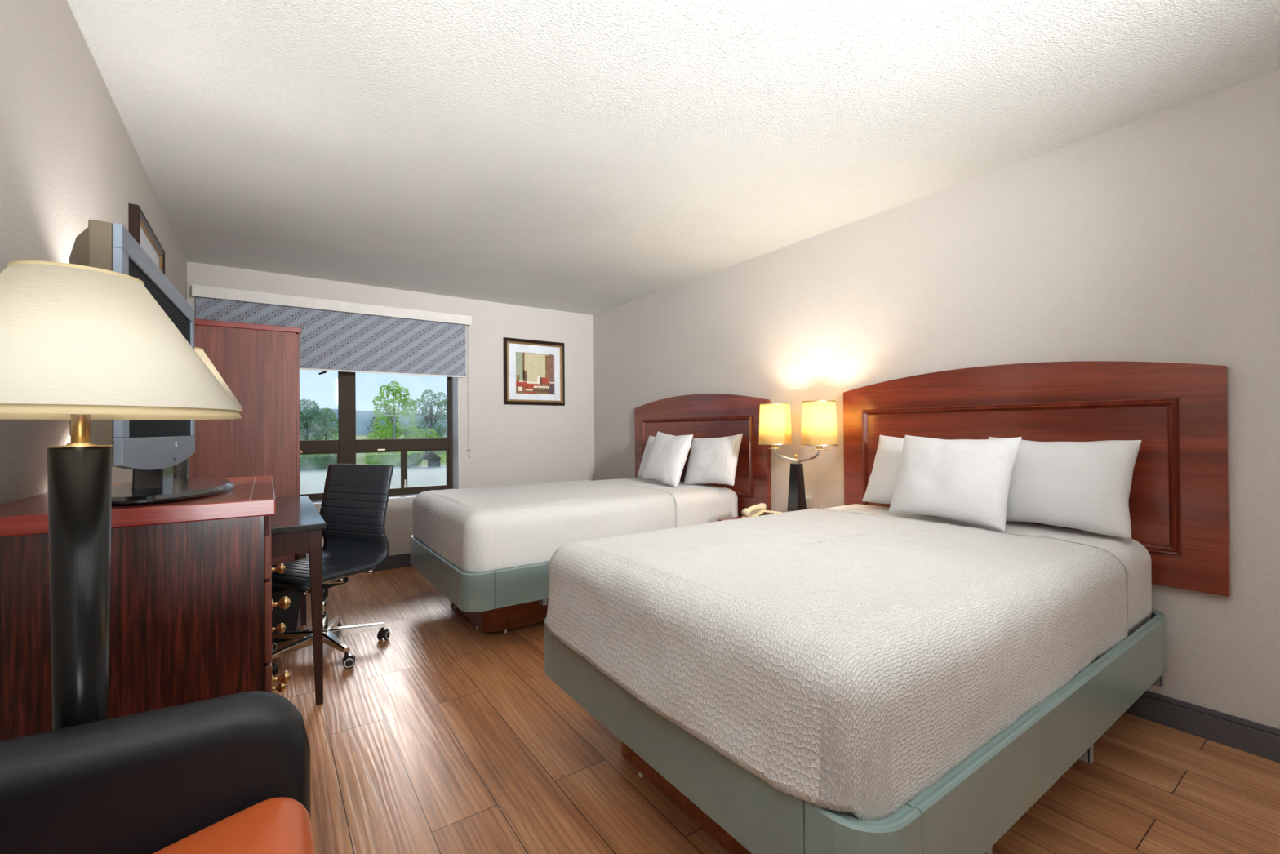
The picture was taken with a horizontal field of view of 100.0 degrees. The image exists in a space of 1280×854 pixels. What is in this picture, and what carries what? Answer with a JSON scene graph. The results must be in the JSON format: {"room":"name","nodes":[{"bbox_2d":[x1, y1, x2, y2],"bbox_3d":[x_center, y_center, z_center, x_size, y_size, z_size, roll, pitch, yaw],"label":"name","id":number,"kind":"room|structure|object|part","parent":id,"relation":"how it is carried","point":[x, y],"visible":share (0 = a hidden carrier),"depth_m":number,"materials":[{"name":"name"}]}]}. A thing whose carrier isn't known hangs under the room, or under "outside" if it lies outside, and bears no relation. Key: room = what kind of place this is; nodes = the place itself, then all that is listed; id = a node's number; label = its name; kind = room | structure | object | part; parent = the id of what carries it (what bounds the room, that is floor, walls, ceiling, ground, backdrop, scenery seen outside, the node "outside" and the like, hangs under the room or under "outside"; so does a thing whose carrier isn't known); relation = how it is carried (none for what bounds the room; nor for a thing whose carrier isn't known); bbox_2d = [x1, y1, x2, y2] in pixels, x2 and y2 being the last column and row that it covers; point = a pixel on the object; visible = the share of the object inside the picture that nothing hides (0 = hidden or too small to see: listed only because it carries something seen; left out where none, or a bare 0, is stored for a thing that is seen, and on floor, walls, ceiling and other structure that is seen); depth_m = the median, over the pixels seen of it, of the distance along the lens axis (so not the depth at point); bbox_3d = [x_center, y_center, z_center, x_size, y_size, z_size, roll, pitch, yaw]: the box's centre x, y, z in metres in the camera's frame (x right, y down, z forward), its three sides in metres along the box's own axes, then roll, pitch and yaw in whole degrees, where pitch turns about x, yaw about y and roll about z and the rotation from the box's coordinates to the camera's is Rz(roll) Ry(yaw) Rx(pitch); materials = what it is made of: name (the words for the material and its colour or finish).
{"room":"hotel room","nodes":[
{"label":"hotel room","id":0,"kind":"room"},
{"bbox_2d":[0,0,186,504],"bbox_3d":[-1.434,-0.013,1.139,0.120,2.640,7.248,0,0,-35],"label":"wall","id":1,"kind":"structure","parent":0,"point":[68,158],"depth_m":1.43,"materials":[{"name":"paint"}]},
{"bbox_2d":[128,203,164,274],"bbox_3d":[-2.314,-0.589,2.532,0.034,0.680,0.700,0,0,-35],"label":"framed picture","id":2,"kind":"object","parent":1,"relation":"attached to","point":[140,228],"visible":0.11,"depth_m":2.42,"materials":[{"name":"brown wood"}]},
{"bbox_2d":[172,346,243,478],"bbox_3d":[-1.530,0.474,1.775,0.355,1.474,0.355,0,0,-35],"label":"table lamp","id":3,"kind":"object","parent":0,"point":[180,470],"visible":0.13,"depth_m":1.79,"materials":[{"name":"beige fabric"}]},
{"bbox_3d":[-1.535,-0.163,1.778,0.354,0.196,0.354,0,0,-35],"label":"lamp shade","id":4,"kind":"part","parent":3,"relation":"part of","materials":[{"name":"beige fabric"}]},
{"bbox_2d":[186,261,594,558],"bbox_3d":[-1.966,0.011,4.978,3.398,2.640,0.260,0,0,-35],"label":"wall","id":5,"kind":"structure","parent":0,"point":[509,444],"depth_m":5.21,"materials":[{"name":"paint"}]},
{"bbox_2d":[191,284,471,457],"bbox_3d":[-2.410,-0.369,4.466,2.020,1.325,0.080,0,0,-35],"label":"roller blind","id":6,"kind":"object","parent":5,"relation":"attached to","point":[336,335],"visible":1,"depth_m":4.49,"materials":[{"name":"grey fabric"}]},
{"bbox_3d":[-1.605,-0.382,5.037,0.011,1.180,0.007,0,0,-35],"label":"pull chain","id":7,"kind":"part","parent":6,"relation":"part of","materials":[{"name":"white plastic"}]},
{"bbox_2d":[311,493,417,506],"bbox_3d":[-2.499,0.631,4.593,1.807,0.020,0.272,0,0,-35],"label":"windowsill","id":8,"kind":"structure","parent":5,"relation":"attached to","point":[318,503],"depth_m":4.72,"materials":[{"name":"paint"}]},
{"bbox_2d":[299,370,453,501],"bbox_3d":[-2.548,-0.122,4.659,1.807,1.488,0.090,0,0,-35],"label":"window","id":9,"kind":"structure","parent":5,"relation":"in","point":[346,447],"depth_m":4.72,"materials":[{"name":"brown metal"}]},
{"bbox_3d":[-2.546,0.397,4.667,1.717,0.363,0.032,0,0,-35],"label":"sash frame","id":10,"kind":"part","parent":9,"relation":"part of","materials":[{"name":"brown metal"}]},
{"bbox_2d":[373,552,411,571],"bbox_3d":[-1.884,1.172,4.856,3.384,0.115,0.014,0,0,-35],"label":"baseboard","id":11,"kind":"structure","parent":5,"relation":"attached to","point":[394,562],"depth_m":4.68,"materials":[{"name":"grey plastic"}]},
{"bbox_2d":[452,377,458,488],"bbox_3d":[-1.749,-0.127,5.088,0.004,1.488,0.194,0,0,-35],"label":"trim","id":12,"kind":"structure","parent":5,"relation":"attached to","point":[455,380],"depth_m":5.08,"materials":[{"name":"white paint"}]},
{"bbox_2d":[502,337,564,405],"bbox_3d":[-1.062,-0.550,5.439,0.655,0.654,0.026,0,0,-35],"label":"framed picture","id":13,"kind":"object","parent":5,"relation":"attached to","point":[534,371],"visible":1,"depth_m":5.43,"materials":[{"name":"brown wood"}]},
{"bbox_2d":[515,351,554,394],"bbox_3d":[-1.058,-0.541,5.445,0.419,0.412,0.002,0,0,-35],"label":"print","id":14,"kind":"object","parent":13,"relation":"attached to","point":[535,371],"depth_m":5.44,"materials":[{"name":"multicoloured paper"}]},
{"bbox_2d":[66,0,1279,315],"bbox_3d":[0.051,-1.290,2.077,3.638,0.100,7.068,0,0,-35],"label":"ceiling","id":15,"kind":"structure","parent":0,"point":[585,157],"depth_m":2.11,"materials":[{"name":"white paint"}]},
{"bbox_2d":[271,565,1279,853],"bbox_3d":[0.071,1.250,2.064,3.638,0.100,7.068,0,0,-35],"label":"floor","id":16,"kind":"structure","parent":0,"point":[445,734],"depth_m":1.87,"materials":[{"name":"wood"}]},
{"bbox_2d":[0,260,242,730],"bbox_3d":[-0.777,0.494,0.748,0.363,1.412,0.363,0,0,-35],"label":"floor lamp","id":17,"kind":"object","parent":16,"relation":"on","point":[79,344],"visible":0.98,"depth_m":0.72,"materials":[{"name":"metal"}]},
{"bbox_3d":[-0.783,-0.209,0.751,0.133,0.007,0.133,0,0,-35],"label":"trim","id":18,"kind":"part","parent":17,"relation":"part of","materials":[{"name":"beige fabric"}]},
{"bbox_3d":[-0.782,-0.117,0.751,0.362,0.186,0.362,0,0,-35],"label":"lamp shade","id":19,"kind":"part","parent":17,"relation":"part of","materials":[{"name":"beige fabric"}]},
{"bbox_3d":[-0.781,-0.020,0.750,0.363,0.013,0.363,0,0,-35],"label":"trim","id":20,"kind":"part","parent":17,"relation":"part of","materials":[{"name":"beige"}]},
{"bbox_2d":[0,475,290,741],"bbox_3d":[-1.223,0.685,1.399,0.514,1.043,0.795,0,0,-35],"label":"dresser","id":21,"kind":"object","parent":16,"relation":"on","point":[192,604],"visible":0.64,"depth_m":1.11,"materials":[{"name":"brown wood"}]},
{"bbox_2d":[69,219,234,506],"bbox_3d":[-1.184,-0.104,1.340,0.270,0.536,0.836,0,0,-33],"label":"television","id":22,"kind":"object","parent":21,"relation":"on","point":[151,449],"visible":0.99,"depth_m":1.16,"materials":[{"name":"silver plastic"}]},
{"bbox_3d":[-1.062,0.668,1.514,0.008,0.935,0.754,0,0,-35],"label":"frame","id":23,"kind":"part","parent":21,"relation":"part of","materials":[{"name":"brown wood"}]},
{"bbox_3d":[-1.056,0.301,1.522,0.014,0.100,0.726,0,0,-35],"label":"drawer","id":24,"kind":"part","parent":21,"relation":"part of","materials":[{"name":"laminate"}]},
{"bbox_3d":[-1.053,0.639,1.520,0.014,0.181,0.726,0,0,-35],"label":"drawer","id":25,"kind":"part","parent":21,"relation":"part of","materials":[{"name":"laminate"}]},
{"bbox_3d":[-1.055,0.450,1.521,0.014,0.184,0.726,0,0,-35],"label":"drawer","id":26,"kind":"part","parent":21,"relation":"part of","materials":[{"name":"laminate"}]},
{"bbox_3d":[-1.151,0.641,1.708,0.041,0.032,0.032,0,0,-35],"label":"knob","id":27,"kind":"part","parent":21,"relation":"part of","materials":[{"name":"gold metal"}]},
{"bbox_3d":[-1.152,0.452,1.709,0.041,0.032,0.032,0,0,-35],"label":"knob","id":28,"kind":"part","parent":21,"relation":"part of","materials":[{"name":"gold metal"}]},
{"bbox_3d":[-1.149,0.829,1.708,0.041,0.032,0.032,0,0,-35],"label":"knob","id":29,"kind":"part","parent":21,"relation":"part of","materials":[{"name":"gold metal"}]},
{"bbox_3d":[-0.910,0.637,1.364,0.041,0.032,0.032,0,0,-35],"label":"knob","id":30,"kind":"part","parent":21,"relation":"part of","materials":[{"name":"gold metal"}]},
{"bbox_3d":[-0.912,0.448,1.365,0.041,0.032,0.032,0,0,-35],"label":"knob","id":31,"kind":"part","parent":21,"relation":"part of","materials":[{"name":"gold metal"}]},
{"bbox_2d":[0,690,315,853],"bbox_3d":[-0.549,0.784,0.444,0.510,0.824,0.700,0,0,-35],"label":"armchair","id":32,"kind":"object","parent":16,"relation":"on","point":[229,774],"visible":1,"depth_m":0.69,"materials":[{"name":"black leather"}]},
{"bbox_2d":[153,797,315,853],"bbox_3d":[-0.510,0.629,0.473,0.400,0.278,0.490,0,0,-35],"label":"seat cushion","id":33,"kind":"object","parent":32,"relation":"on","point":[182,825],"depth_m":0.69,"materials":[{"name":"orange leather"}]},
{"bbox_2d":[188,318,302,607],"bbox_3d":[-2.635,0.305,3.559,0.671,1.848,0.886,0,0,-35],"label":"armoire","id":34,"kind":"object","parent":16,"relation":"on","point":[259,363],"visible":0.38,"depth_m":3.25,"materials":[{"name":"laminate"}]},
{"bbox_3d":[-2.650,-0.603,3.558,0.651,0.033,0.886,0,0,-35],"label":"cornice","id":35,"kind":"part","parent":34,"relation":"part of","materials":[{"name":"red laminate"}]},
{"bbox_3d":[-2.274,-0.019,3.554,0.018,1.130,0.426,0,0,-35],"label":"door","id":36,"kind":"part","parent":34,"relation":"part of","materials":[{"name":"laminate"}]},
{"bbox_2d":[271,586,301,642],"bbox_3d":[-2.120,1.077,3.119,0.256,0.294,0.256,0,0,-35],"label":"waste bin","id":37,"kind":"object","parent":16,"relation":"on","point":[288,616],"visible":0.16,"depth_m":3.06,"materials":[{"name":"black plastic"}]},
{"bbox_2d":[270,495,326,705],"bbox_3d":[-2.006,0.823,2.669,0.677,0.793,1.257,0,0,-35],"label":"desk","id":38,"kind":"object","parent":16,"relation":"on","point":[297,526],"visible":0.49,"depth_m":2.34,"materials":[{"name":"brown wood"}]},
{"bbox_3d":[-2.093,0.840,3.318,0.052,0.767,0.052,0,0,-35],"label":"leg","id":39,"kind":"part","parent":38,"relation":"part of","materials":[{"name":"brown wood"}]},
{"bbox_3d":[-1.427,0.830,2.362,0.052,0.767,0.052,0,0,-35],"label":"leg","id":40,"kind":"part","parent":38,"relation":"part of","materials":[{"name":"brown wood"}]},
{"bbox_2d":[271,463,393,675],"bbox_3d":[-1.720,0.718,2.880,0.626,1.001,0.599,-1,0,19],"label":"office chair","id":41,"kind":"object","parent":16,"relation":"on","point":[354,503],"visible":0.8,"depth_m":3.03,"materials":[{"name":"leather"}]},
{"bbox_3d":[-1.878,1.121,2.911,0.270,0.048,0.052,0,0,3],"label":"leg","id":42,"kind":"part","parent":41,"relation":"part of","materials":[{"name":"silver metal"}]},
{"bbox_3d":[-1.772,1.120,2.748,0.052,0.048,0.270,-1,0,21],"label":"leg","id":43,"kind":"part","parent":41,"relation":"part of","materials":[{"name":"silver metal"}]},
{"bbox_3d":[-1.755,1.121,3.062,0.052,0.048,0.270,0,0,-15],"label":"leg","id":44,"kind":"part","parent":41,"relation":"part of","materials":[{"name":"silver metal"}]},
{"bbox_3d":[-1.585,1.119,2.798,0.270,0.048,0.052,-1,0,39],"label":"leg","id":45,"kind":"part","parent":41,"relation":"part of","materials":[{"name":"silver metal"}]},
{"bbox_3d":[-1.542,0.790,2.780,0.014,0.045,0.424,-1,0,22],"label":"frame","id":46,"kind":"part","parent":41,"relation":"part of","materials":[{"name":"silver metal"}]},
{"bbox_3d":[-1.577,1.119,2.995,0.271,0.048,0.052,0,0,-35],"label":"leg","id":47,"kind":"part","parent":41,"relation":"part of","materials":[{"name":"silver metal"}]},
{"bbox_2d":[409,534,549,633],"bbox_3d":[-0.440,0.988,3.891,2.050,0.450,1.375,0,0,-35],"label":"frame","id":48,"kind":"object","parent":16,"relation":"on","point":[504,599],"visible":0.34,"depth_m":2.97,"materials":[{"name":"green fabric"}]},
{"bbox_3d":[-1.592,0.871,3.855,0.086,0.198,0.212,-1,0,10],"label":"corner rail","id":49,"kind":"part","parent":48,"relation":"part of","materials":[{"name":"teal paint"}]},
{"bbox_3d":[-1.270,0.866,3.314,0.030,0.198,1.069,0,0,-35],"label":"foot rail","id":50,"kind":"part","parent":48,"relation":"part of","materials":[{"name":"teal paint"}]},
{"bbox_3d":[-1.114,1.006,3.431,0.018,0.380,0.557,0,0,-35],"label":"plinth panel","id":51,"kind":"part","parent":48,"relation":"part of","materials":[{"name":"brown wood"}]},
{"bbox_3d":[-0.874,0.860,2.825,0.212,0.198,0.086,-1,0,10],"label":"corner rail","id":52,"kind":"part","parent":48,"relation":"part of","materials":[{"name":"teal paint"}]},
{"bbox_3d":[-0.057,0.856,3.340,1.744,0.198,0.030,0,0,-35],"label":"rail","id":53,"kind":"part","parent":48,"relation":"part of","materials":[{"name":"green fabric"}]},
{"bbox_3d":[-0.242,1.000,3.550,1.322,0.380,0.018,0,0,-35],"label":"plinth panel","id":54,"kind":"part","parent":48,"relation":"part of","materials":[{"name":"brown wood"}]},
{"bbox_3d":[-0.433,0.615,3.900,1.992,0.323,1.281,0,0,-35],"label":"mattress","id":55,"kind":"object","parent":48,"relation":"on","visible":0},
{"bbox_2d":[412,480,677,573],"bbox_3d":[-0.702,0.603,3.711,1.403,0.338,1.327,0,0,-35],"label":"coverlet","id":56,"kind":"object","parent":55,"relation":"on","point":[476,530],"visible":0.99,"depth_m":3.17,"materials":[{"name":"white fabric"}]},
{"bbox_2d":[593,477,737,527],"bbox_3d":[0.093,0.605,4.266,0.657,0.324,1.295,0,0,-35],"label":"sheet","id":57,"kind":"object","parent":55,"relation":"on","point":[696,504],"visible":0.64,"depth_m":3.80,"materials":[{"name":"white fabric"}]},
{"bbox_2d":[638,435,654,477],"bbox_3d":[0.174,0.256,4.531,0.199,0.363,0.508,0,0,-35],"label":"pillow","id":58,"kind":"object","parent":57,"relation":"on","point":[651,439],"visible":0.12,"depth_m":4.63,"materials":[{"name":"white fabric"}]},
{"bbox_2d":[642,431,693,487],"bbox_3d":[0.203,0.237,4.149,0.202,0.406,0.518,0,0,-27],"label":"pillow","id":59,"kind":"object","parent":57,"relation":"on","point":[667,457],"visible":1,"depth_m":4.02,"materials":[{"name":"white fabric"}]},
{"bbox_2d":[684,433,742,485],"bbox_3d":[0.538,0.245,4.010,0.195,0.394,0.528,0,0,-39],"label":"pillow","id":60,"kind":"object","parent":57,"relation":"on","point":[711,460],"visible":1,"depth_m":3.92,"materials":[{"name":"white fabric"}]},
{"bbox_2d":[717,515,742,521],"bbox_3d":[0.854,0.892,3.359,0.564,0.615,0.510,0,0,-35],"label":"nightstand","id":61,"kind":"object","parent":16,"relation":"on","point":[740,517],"visible":0.02,"depth_m":3.44,"materials":[{"name":"brown wood"}]},
{"bbox_2d":[741,502,782,518],"bbox_3d":[0.746,0.535,3.306,0.251,0.103,0.185,0,0,-43],"label":"telephone","id":62,"kind":"object","parent":61,"relation":"on","point":[759,509],"visible":0.5,"depth_m":3.33,"materials":[{"name":"beige plastic"}]},
{"bbox_2d":[758,400,837,511],"bbox_3d":[1.016,0.215,3.363,0.320,0.737,0.545,0,0,-35],"label":"table lamp","id":63,"kind":"object","parent":61,"relation":"on","point":[819,417],"visible":0.98,"depth_m":3.30,"materials":[{"name":"yellow fabric"}]},
{"bbox_3d":[0.872,-0.019,3.470,0.208,0.262,0.208,0,0,-35],"label":"lamp shade","id":64,"kind":"part","parent":63,"relation":"part of","materials":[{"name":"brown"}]},
{"bbox_3d":[0.972,0.405,3.330,0.090,0.357,0.090,0,0,-35],"label":"post","id":65,"kind":"part","parent":63,"relation":"part of","materials":[{"name":"black paint"}]},
{"bbox_3d":[0.970,0.176,3.331,0.019,0.081,0.355,0,0,-35],"label":"arm","id":66,"kind":"part","parent":63,"relation":"part of","materials":[{"name":"silver metal"}]},
{"bbox_3d":[1.065,-0.022,3.195,0.208,0.262,0.208,0,0,-35],"label":"lamp shade","id":67,"kind":"part","parent":63,"relation":"part of","materials":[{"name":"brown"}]},
{"bbox_2d":[544,608,1168,853],"bbox_3d":[0.833,0.960,2.087,2.025,0.468,1.422,0,0,-35],"label":"frame","id":68,"kind":"object","parent":16,"relation":"on","point":[974,805],"visible":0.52,"depth_m":1.30,"materials":[{"name":"teal paint"}]},
{"bbox_3d":[-0.323,0.834,2.077,0.086,0.198,0.212,-1,0,10],"label":"corner rail","id":69,"kind":"part","parent":68,"relation":"part of","materials":[{"name":"teal paint"}]},
{"bbox_3d":[0.013,0.828,1.517,0.030,0.198,1.116,0,0,-35],"label":"foot rail","id":70,"kind":"part","parent":68,"relation":"part of","materials":[{"name":"teal paint"}]},
{"bbox_3d":[0.158,0.987,1.623,0.018,0.380,0.637,0,0,-35],"label":"plinth panel","id":71,"kind":"part","parent":68,"relation":"part of","materials":[{"name":"brown wood"}]},
{"bbox_3d":[0.422,0.823,1.008,0.212,0.198,0.086,-1,0,10],"label":"corner rail","id":72,"kind":"part","parent":68,"relation":"part of","materials":[{"name":"teal paint"}]},
{"bbox_2d":[841,616,1151,817],"bbox_3d":[0.840,0.597,2.095,1.964,0.322,1.327,0,0,-35],"label":"mattress","id":73,"kind":"object","parent":68,"relation":"on","point":[1146,620],"visible":0.04,"depth_m":1.95,"materials":[{"name":"white fabric"}]},
{"bbox_2d":[546,507,1128,820],"bbox_3d":[0.632,0.581,1.950,1.599,0.327,1.373,0,0,-35],"label":"coverlet","id":74,"kind":"object","parent":73,"relation":"on","point":[844,661],"visible":1,"depth_m":1.36,"materials":[{"name":"white fabric"}]},
{"bbox_2d":[819,503,1151,632],"bbox_3d":[1.414,0.578,2.496,0.431,0.303,1.342,0,0,-35],"label":"sheet","id":75,"kind":"object","parent":73,"relation":"on","point":[1135,557],"visible":0.51,"depth_m":2.06,"materials":[{"name":"white fabric"}]},
{"bbox_2d":[862,435,904,504],"bbox_3d":[1.419,0.235,2.729,0.210,0.387,0.563,0,0,-35],"label":"pillow","id":76,"kind":"object","parent":75,"relation":"on","point":[882,484],"visible":0.29,"depth_m":2.82,"materials":[{"name":"white fabric"}]},
{"bbox_2d":[888,435,1022,531],"bbox_3d":[1.390,0.230,2.411,0.222,0.386,0.516,0,0,-28],"label":"pillow","id":77,"kind":"object","parent":75,"relation":"on","point":[964,480],"visible":1,"depth_m":2.31,"materials":[{"name":"white fabric"}]},
{"bbox_2d":[988,436,1141,538],"bbox_3d":[1.733,0.232,2.261,0.217,0.377,0.536,0,0,-35],"label":"pillow","id":78,"kind":"object","parent":75,"relation":"on","point":[1085,486],"visible":0.77,"depth_m":2.14,"materials":[{"name":"white fabric"}]},
{"bbox_3d":[1.230,0.819,1.516,1.719,0.198,0.030,0,0,-35],"label":"rail","id":79,"kind":"part","parent":68,"relation":"part of","materials":[{"name":"teal paint"}]},
{"bbox_3d":[1.986,0.815,2.098,0.086,0.198,0.212,-1,0,10],"label":"corner rail","id":80,"kind":"part","parent":68,"relation":"part of","materials":[{"name":"teal paint"}]},
{"bbox_2d":[593,69,1279,728],"bbox_3d":[1.452,-0.026,3.151,0.120,2.640,7.248,0,0,-35],"label":"wall","id":81,"kind":"structure","parent":0,"point":[1154,237],"depth_m":2.38,"materials":[{"name":"paint"}]},
{"bbox_2d":[634,393,771,513],"bbox_3d":[0.430,0.190,4.461,0.056,0.918,1.650,0,0,-35],"label":"headboard","id":82,"kind":"object","parent":81,"relation":"attached to","point":[702,415],"visible":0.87,"depth_m":4.14,"materials":[{"name":"brown wood"}]},
{"bbox_3d":[0.422,0.222,4.455,0.005,0.533,1.316,0,0,-35],"label":"inset panel","id":83,"kind":"part","parent":82,"relation":"part of","materials":[{"name":"brown wood"}]},
{"bbox_3d":[0.415,0.222,4.450,0.018,0.597,1.380,0,0,-35],"label":"moulding","id":84,"kind":"part","parent":82,"relation":"part of","materials":[{"name":"brown wood"}]},
{"bbox_2d":[805,495,812,509],"bbox_3d":[1.070,0.499,3.590,0.008,0.090,0.185,0,0,-35],"label":"wall outlet","id":85,"kind":"object","parent":81,"relation":"attached to","point":[808,496],"visible":0.24,"depth_m":3.52,"materials":[{"name":"white plastic"}]},
{"bbox_2d":[805,497,808,507],"bbox_3d":[1.084,0.497,3.535,0.032,0.067,0.046,0,0,-35],"label":"plug","id":86,"kind":"object","parent":85,"relation":"attached to","point":[806,498],"visible":0.36,"depth_m":3.52,"materials":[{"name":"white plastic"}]},
{"bbox_2d":[843,360,1231,596],"bbox_3d":[1.707,0.165,2.629,0.056,0.928,1.595,0,0,-35],"label":"headboard","id":87,"kind":"object","parent":81,"relation":"attached to","point":[1180,495],"visible":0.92,"depth_m":2.20,"materials":[{"name":"brown wood"}]},
{"bbox_3d":[1.700,0.197,2.620,0.005,0.545,1.274,0,0,-35],"label":"inset panel","id":88,"kind":"part","parent":87,"relation":"part of","materials":[{"name":"brown wood"}]},
{"bbox_3d":[1.694,0.197,2.615,0.018,0.609,1.338,0,0,-35],"label":"moulding","id":89,"kind":"part","parent":87,"relation":"part of","materials":[{"name":"brown wood"}]},
{"bbox_2d":[1124,690,1279,762],"bbox_3d":[1.458,1.136,3.033,0.014,0.115,6.828,0,0,-35],"label":"baseboard","id":90,"kind":"structure","parent":81,"relation":"attached to","point":[1255,738],"depth_m":2.03,"materials":[{"name":"grey plastic"}]},
{"label":"outside","id":91,"kind":"structure","parent":0,"visible":0},
{"bbox_2d":[299,433,447,471],"bbox_3d":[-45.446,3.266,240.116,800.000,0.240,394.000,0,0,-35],"label":"grass field","id":92,"kind":"structure","parent":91,"point":[360,458],"depth_m":37.84,"materials":[{"name":"green plant"}]},
{"bbox_2d":[299,398,330,440],"bbox_3d":[-29.624,-0.241,47.754,3.752,4.579,2.740,0,0,-35],"label":"tree","id":93,"kind":"object","parent":92,"relation":"on","point":[304,425],"visible":0.71,"depth_m":47.62,"materials":[{"name":"green plant"}]},
{"bbox_2d":[299,453,337,470],"bbox_3d":[-14.198,1.438,22.209,4.174,0.752,0.780,0,0,-35],"label":"hedge","id":94,"kind":"object","parent":92,"relation":"on","point":[317,462],"visible":0.33,"depth_m":22.41,"materials":[{"name":"green plant"}]},
{"bbox_2d":[309,407,337,439],"bbox_3d":[-33.032,0.042,56.391,3.436,4.155,2.692,0,0,-35],"label":"tree","id":95,"kind":"object","parent":92,"relation":"on","point":[332,430],"visible":0.4,"depth_m":56.22,"materials":[{"name":"green plant"}]},
{"bbox_2d":[299,407,447,435],"bbox_3d":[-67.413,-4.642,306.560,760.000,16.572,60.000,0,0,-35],"label":"hills","id":96,"kind":"structure","parent":92,"relation":"on","point":[362,417],"depth_m":254.93,"materials":[{"name":"green plant"}]},
{"bbox_2d":[366,416,381,439],"bbox_3d":[-24.726,0.472,50.007,1.354,3.098,1.301,-1,0,25],"label":"tree","id":97,"kind":"object","parent":92,"relation":"on","point":[374,417],"visible":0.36,"depth_m":49.81,"materials":[{"name":"green plant"}]},
{"bbox_2d":[364,429,399,454],"bbox_3d":[-16.206,0.989,33.667,1.956,1.767,1.811,-1,0,10],"label":"tree","id":98,"kind":"object","parent":92,"relation":"on","point":[383,433],"visible":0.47,"depth_m":33.65,"materials":[{"name":"green plant"}]},
{"bbox_2d":[364,451,422,466],"bbox_3d":[-11.163,1.423,24.324,2.375,0.750,0.780,0,0,-35],"label":"hedge","id":99,"kind":"object","parent":92,"relation":"on","point":[394,459],"visible":0.54,"depth_m":23.95,"materials":[{"name":"green plant"}]},
{"bbox_2d":[385,414,403,453],"bbox_3d":[-13.943,0.574,30.502,0.900,2.520,0.200,0,0,-35],"label":"street lamp","id":100,"kind":"object","parent":92,"relation":"on","point":[385,415],"visible":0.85,"depth_m":30.48,"materials":[{"name":"white metal"}]},
{"bbox_2d":[368,380,421,453],"bbox_3d":[-17.004,-0.650,37.133,3.450,5.088,2.410,0,0,-35],"label":"tree","id":101,"kind":"object","parent":92,"relation":"on","point":[406,432],"visible":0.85,"depth_m":36.87,"materials":[{"name":"green plant"}]},
{"bbox_2d":[405,428,440,453],"bbox_3d":[-14.415,0.979,36.076,2.454,1.783,1.605,0,0,-35],"label":"tree","id":102,"kind":"object","parent":92,"relation":"on","point":[425,435],"visible":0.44,"depth_m":35.94,"materials":[{"name":"green plant"}]},
{"bbox_2d":[408,389,447,438],"bbox_3d":[-17.107,-0.585,44.191,3.947,5.031,2.381,0,0,-35],"label":"tree","id":103,"kind":"object","parent":92,"relation":"on","point":[436,418],"visible":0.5,"depth_m":44.06,"materials":[{"name":"green plant"}]},
{"bbox_2d":[421,425,447,452],"bbox_3d":[-15.400,0.872,40.360,1.916,2.055,1.670,0,0,-35],"label":"tree","id":104,"kind":"object","parent":92,"relation":"on","point":[428,428],"visible":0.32,"depth_m":40.25,"materials":[{"name":"green plant"}]},
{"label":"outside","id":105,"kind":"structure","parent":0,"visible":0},
{"bbox_2d":[299,464,446,494],"bbox_3d":[15.641,1.695,30.037,180.000,0.200,20.572,0,0,-35],"label":"parking lot","id":106,"kind":"structure","parent":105,"point":[311,482],"depth_m":18.11,"materials":[{"name":"grey asphalt"}]},
{"bbox_2d":[407,452,422,467],"bbox_3d":[-9.842,1.451,23.282,0.858,0.675,0.681,0,0,-35],"label":"bush","id":107,"kind":"object","parent":106,"relation":"on","point":[410,459],"visible":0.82,"depth_m":23.21,"materials":[{"name":"green plant"}]},
{"bbox_2d":[420,451,441,466],"bbox_3d":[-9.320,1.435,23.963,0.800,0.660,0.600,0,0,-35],"label":"hut","id":108,"kind":"object","parent":106,"relation":"on","point":[433,460],"visible":1,"depth_m":23.80,"materials":[{"name":"grey wood"}]},
{"bbox_2d":[439,453,446,462],"bbox_3d":[-8.288,1.463,25.267,2.519,0.605,1.040,0,0,-45],"label":"bush","id":109,"kind":"object","parent":106,"relation":"on","point":[442,461],"visible":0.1,"depth_m":24.66,"materials":[{"name":"green plant"}]}
]}

